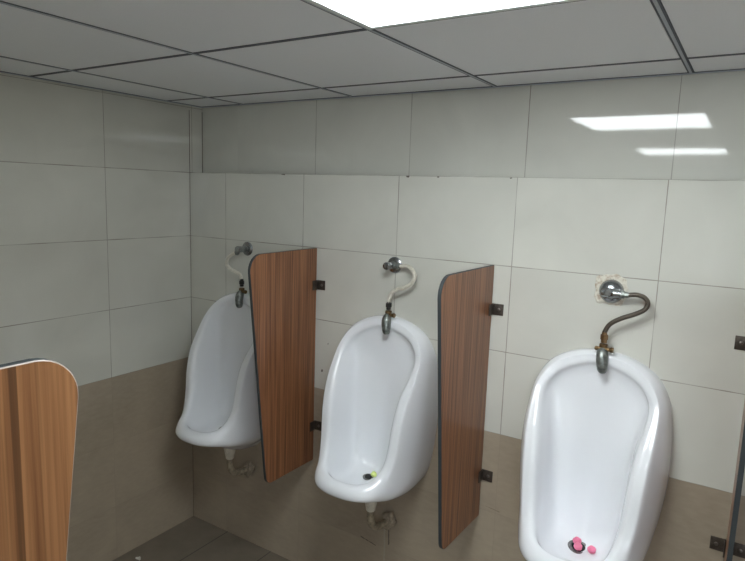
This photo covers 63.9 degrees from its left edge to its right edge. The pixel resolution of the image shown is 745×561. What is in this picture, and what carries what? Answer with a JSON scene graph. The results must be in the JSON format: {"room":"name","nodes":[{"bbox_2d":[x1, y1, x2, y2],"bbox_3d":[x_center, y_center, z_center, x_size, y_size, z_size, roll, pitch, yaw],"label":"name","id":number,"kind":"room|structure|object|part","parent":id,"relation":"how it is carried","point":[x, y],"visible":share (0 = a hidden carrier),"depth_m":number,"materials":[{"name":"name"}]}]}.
{"room":"public restroom","nodes":[
{"label":"public restroom","id":0,"kind":"room"},
{"bbox_2d":[0,73,201,560],"bbox_3d":[-1.881,0.254,1.523,0.150,2.300,3.950,7,10,32],"label":"wall","id":1,"kind":"structure","parent":0,"point":[95,260],"depth_m":2.55,"materials":[{"name":"tile"}]},
{"bbox_2d":[189,112,202,515],"bbox_3d":[-0.871,0.206,2.975,0.002,2.039,0.080,7,10,32],"label":"trim","id":2,"kind":"structure","parent":1,"relation":"attached to","point":[189,112],"depth_m":2.88,"materials":[{"name":"grey"}]},
{"bbox_2d":[112,516,290,560],"bbox_3d":[0.290,1.730,0.217,5.500,0.100,4.100,7,10,32],"label":"floor","id":3,"kind":"structure","parent":0,"point":[193,539],"depth_m":2.82,"materials":[{"name":"tile"}]},
{"bbox_2d":[0,0,744,106],"bbox_3d":[0.341,-0.396,-0.125,5.200,0.090,3.828,7,10,32],"label":"ceiling","id":4,"kind":"structure","parent":0,"point":[585,32],"depth_m":1.54,"materials":[{"name":"grey"}]},
{"bbox_2d":[305,0,579,29],"bbox_3d":[0.082,-0.529,0.977,0.585,0.024,0.585,7,10,32],"label":"recessed light","id":5,"kind":"object","parent":4,"relation":"in","point":[369,14],"visible":1,"depth_m":1.22,"materials":[{"name":"white plastic"}]},
{"bbox_2d":[190,173,744,560],"bbox_3d":[1.358,0.614,1.691,5.200,1.751,0.250,7,10,32],"label":"wall","id":6,"kind":"structure","parent":0,"point":[679,244],"depth_m":2.08,"materials":[{"name":"tile"}]},
{"bbox_2d":[175,292,260,449],"bbox_3d":[-0.682,0.437,2.630,0.443,0.739,0.343,7,10,32],"label":"urinal","id":7,"kind":"object","parent":6,"relation":"attached to","point":[220,409],"visible":0.8,"depth_m":2.71,"materials":[{"name":"white ceramic"}]},
{"bbox_2d":[235,288,246,307],"bbox_3d":[-0.588,0.079,2.664,0.048,0.088,0.051,7,10,32],"label":"spreader","id":8,"kind":"object","parent":7,"relation":"attached to","point":[239,296],"visible":1,"depth_m":2.65,"materials":[{"name":"silver metal"}]},
{"bbox_2d":[224,449,254,477],"bbox_3d":[-0.622,0.848,2.776,0.138,0.180,0.067,-6,11,-42],"label":"drain pipe","id":9,"kind":"object","parent":6,"relation":"attached to","point":[248,468],"visible":0.98,"depth_m":2.76,"materials":[{"name":"plastic"}]},
{"bbox_2d":[224,449,234,459],"bbox_3d":[-0.655,0.790,2.743,0.054,0.058,0.054,7,10,32],"label":"pipe fitting","id":10,"kind":"object","parent":9,"relation":"on","point":[229,454],"depth_m":2.72,"materials":[{"name":"beige plastic"}]},
{"bbox_2d":[234,242,252,255],"bbox_3d":[-0.580,-0.139,2.657,0.062,0.062,0.069,7,10,32],"label":"valve","id":11,"kind":"object","parent":6,"relation":"attached to","point":[247,248],"visible":1,"depth_m":2.67,"materials":[{"name":"silver metal"}]},
{"bbox_2d":[225,252,243,286],"bbox_3d":[-0.619,-0.053,2.669,0.097,0.156,0.030,5,9,18],"label":"hose","id":12,"kind":"object","parent":11,"relation":"attached to","point":[241,282],"visible":1,"depth_m":2.67,"materials":[{"name":"white"}]},
{"bbox_3d":[-0.589,-0.138,2.643,0.030,0.030,0.036,7,10,32],"label":"knob","id":13,"kind":"part","parent":11,"relation":"part of","materials":[{"name":"silver metal"}]},
{"bbox_2d":[248,248,324,482],"bbox_3d":[-0.349,0.344,2.361,0.094,0.924,0.414,7,10,29],"label":"partition","id":14,"kind":"object","parent":6,"relation":"attached to","point":[283,285],"depth_m":2.35,"materials":[{"name":"brown wood"}]},
{"bbox_2d":[315,315,437,502],"bbox_3d":[-0.033,0.518,2.222,0.443,0.739,0.343,7,10,32],"label":"urinal","id":15,"kind":"object","parent":6,"relation":"attached to","point":[380,406],"visible":0.98,"depth_m":2.28,"materials":[{"name":"white ceramic"}]},
{"bbox_2d":[381,310,395,334],"bbox_3d":[0.059,0.160,2.257,0.048,0.088,0.051,7,10,32],"label":"spreader","id":16,"kind":"object","parent":15,"relation":"attached to","point":[386,319],"visible":1,"depth_m":2.24,"materials":[{"name":"silver metal"}]},
{"bbox_2d":[365,502,396,530],"bbox_3d":[0.028,0.926,2.367,0.141,0.173,0.064,-5,11,-39],"label":"drain pipe","id":17,"kind":"object","parent":6,"relation":"attached to","point":[388,521],"visible":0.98,"depth_m":2.36,"materials":[{"name":"plastic"}]},
{"bbox_2d":[365,502,376,511],"bbox_3d":[-0.006,0.872,2.335,0.054,0.058,0.054,7,10,32],"label":"pipe fitting","id":18,"kind":"object","parent":17,"relation":"on","point":[370,507],"depth_m":2.32,"materials":[{"name":"beige plastic"}]},
{"bbox_2d":[383,257,401,272],"bbox_3d":[0.073,-0.055,2.246,0.075,0.062,0.069,7,10,32],"label":"valve","id":19,"kind":"object","parent":6,"relation":"attached to","point":[393,264],"visible":0.98,"depth_m":2.25,"materials":[{"name":"silver metal"}]},
{"bbox_3d":[0.058,-0.055,2.236,0.030,0.030,0.036,7,10,32],"label":"knob","id":20,"kind":"part","parent":19,"relation":"part of","materials":[{"name":"silver metal"}]},
{"bbox_2d":[394,263,399,268],"bbox_3d":[0.096,-0.055,2.246,0.036,0.023,0.023,7,10,32],"label":"outlet","id":21,"kind":"object","parent":19,"relation":"attached to","point":[396,265],"depth_m":2.24,"materials":[{"name":"silver metal"}]},
{"bbox_2d":[386,264,416,309],"bbox_3d":[0.111,0.027,2.231,0.126,0.178,0.038,7,10,32],"label":"hose","id":22,"kind":"object","parent":19,"relation":"attached to","point":[388,304],"visible":1,"depth_m":2.21,"materials":[{"name":"white"}]},
{"bbox_2d":[518,348,672,560],"bbox_3d":[0.631,0.602,1.804,0.443,0.739,0.343,7,10,32],"label":"urinal","id":23,"kind":"object","parent":6,"relation":"attached to","point":[596,450],"visible":0.97,"depth_m":1.87,"materials":[{"name":"white ceramic"}]},
{"bbox_2d":[573,536,581,543],"bbox_3d":[0.646,0.822,1.884,0.027,0.024,0.027,7,10,32],"label":"ball","id":24,"kind":"object","parent":23,"relation":"on","point":[575,539],"visible":0.81,"depth_m":1.88,"materials":[{"name":"pink wax"}]},
{"bbox_2d":[574,542,581,549],"bbox_3d":[0.639,0.827,1.857,0.026,0.023,0.026,7,10,32],"label":"ball","id":25,"kind":"object","parent":23,"relation":"on","point":[577,545],"visible":1,"depth_m":1.85,"materials":[{"name":"pink wax"}]},
{"bbox_2d":[587,545,595,553],"bbox_3d":[0.676,0.830,1.842,0.026,0.023,0.026,7,10,32],"label":"ball","id":26,"kind":"object","parent":23,"relation":"in","point":[591,549],"visible":1,"depth_m":1.83,"materials":[{"name":"pink wax"}]},
{"bbox_2d":[594,343,613,373],"bbox_3d":[0.712,0.242,1.846,0.056,0.088,0.051,7,10,32],"label":"spreader","id":27,"kind":"object","parent":23,"relation":"attached to","point":[602,349],"visible":1,"depth_m":1.83,"materials":[{"name":"silver metal"}]},
{"bbox_2d":[594,274,627,305],"bbox_3d":[0.744,0.028,1.863,0.100,0.101,0.003,7,10,32],"label":"plaster patch","id":28,"kind":"object","parent":6,"relation":"attached to","point":[600,279],"visible":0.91,"depth_m":1.86,"materials":[{"name":"white paint"}]},
{"bbox_2d":[599,279,628,302],"bbox_3d":[0.740,0.037,1.835,0.093,0.074,0.051,7,10,32],"label":"valve","id":29,"kind":"object","parent":28,"relation":"attached to","point":[610,291],"visible":1,"depth_m":1.83,"materials":[{"name":"silver metal"}]},
{"bbox_2d":[620,291,628,298],"bbox_3d":[0.765,0.044,1.810,0.022,0.025,0.025,7,10,32],"label":"outlet","id":30,"kind":"object","parent":29,"relation":"attached to","point":[623,294],"depth_m":1.80,"materials":[{"name":"silver metal"}]},
{"bbox_2d":[600,292,650,342],"bbox_3d":[0.766,0.116,1.812,0.132,0.166,0.025,7,10,32],"label":"hose","id":31,"kind":"object","parent":29,"relation":"attached to","point":[604,337],"visible":1,"depth_m":1.80,"materials":[{"name":"metal"}]},
{"bbox_2d":[709,335,744,560],"bbox_3d":[0.948,0.506,1.544,0.094,0.924,0.414,7,10,32],"label":"partition","id":32,"kind":"object","parent":6,"relation":"attached to","point":[716,543],"depth_m":1.47,"materials":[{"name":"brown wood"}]},
{"bbox_3d":[0.946,0.506,1.542,0.012,0.924,0.409,7,10,32],"label":"panel","id":33,"kind":"part","parent":32,"relation":"part of","materials":[{"name":"grey metal"}]},
{"bbox_2d":[202,71,744,179],"bbox_3d":[1.417,-0.527,1.558,5.200,0.549,0.172,7,10,32],"label":"wall","id":34,"kind":"structure","parent":0,"point":[691,126],"depth_m":2.07,"materials":[{"name":"tile"}]},
{"bbox_2d":[0,0,744,107],"bbox_3d":[0.341,-0.362,-0.119,5.200,0.020,3.826,7,10,32],"label":"trim","id":35,"kind":"structure","parent":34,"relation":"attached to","point":[651,1],"depth_m":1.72,"materials":[{"name":"grey metal"}]},
{"bbox_3d":[-1.232,0.575,0.854,1.720,1.900,0.125,7,10,32],"label":"wall","id":36,"kind":"structure","parent":0,"visible":0},
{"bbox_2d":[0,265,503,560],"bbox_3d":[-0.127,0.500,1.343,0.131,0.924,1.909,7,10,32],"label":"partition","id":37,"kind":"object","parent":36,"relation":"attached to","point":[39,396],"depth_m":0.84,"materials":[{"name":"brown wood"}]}
]}

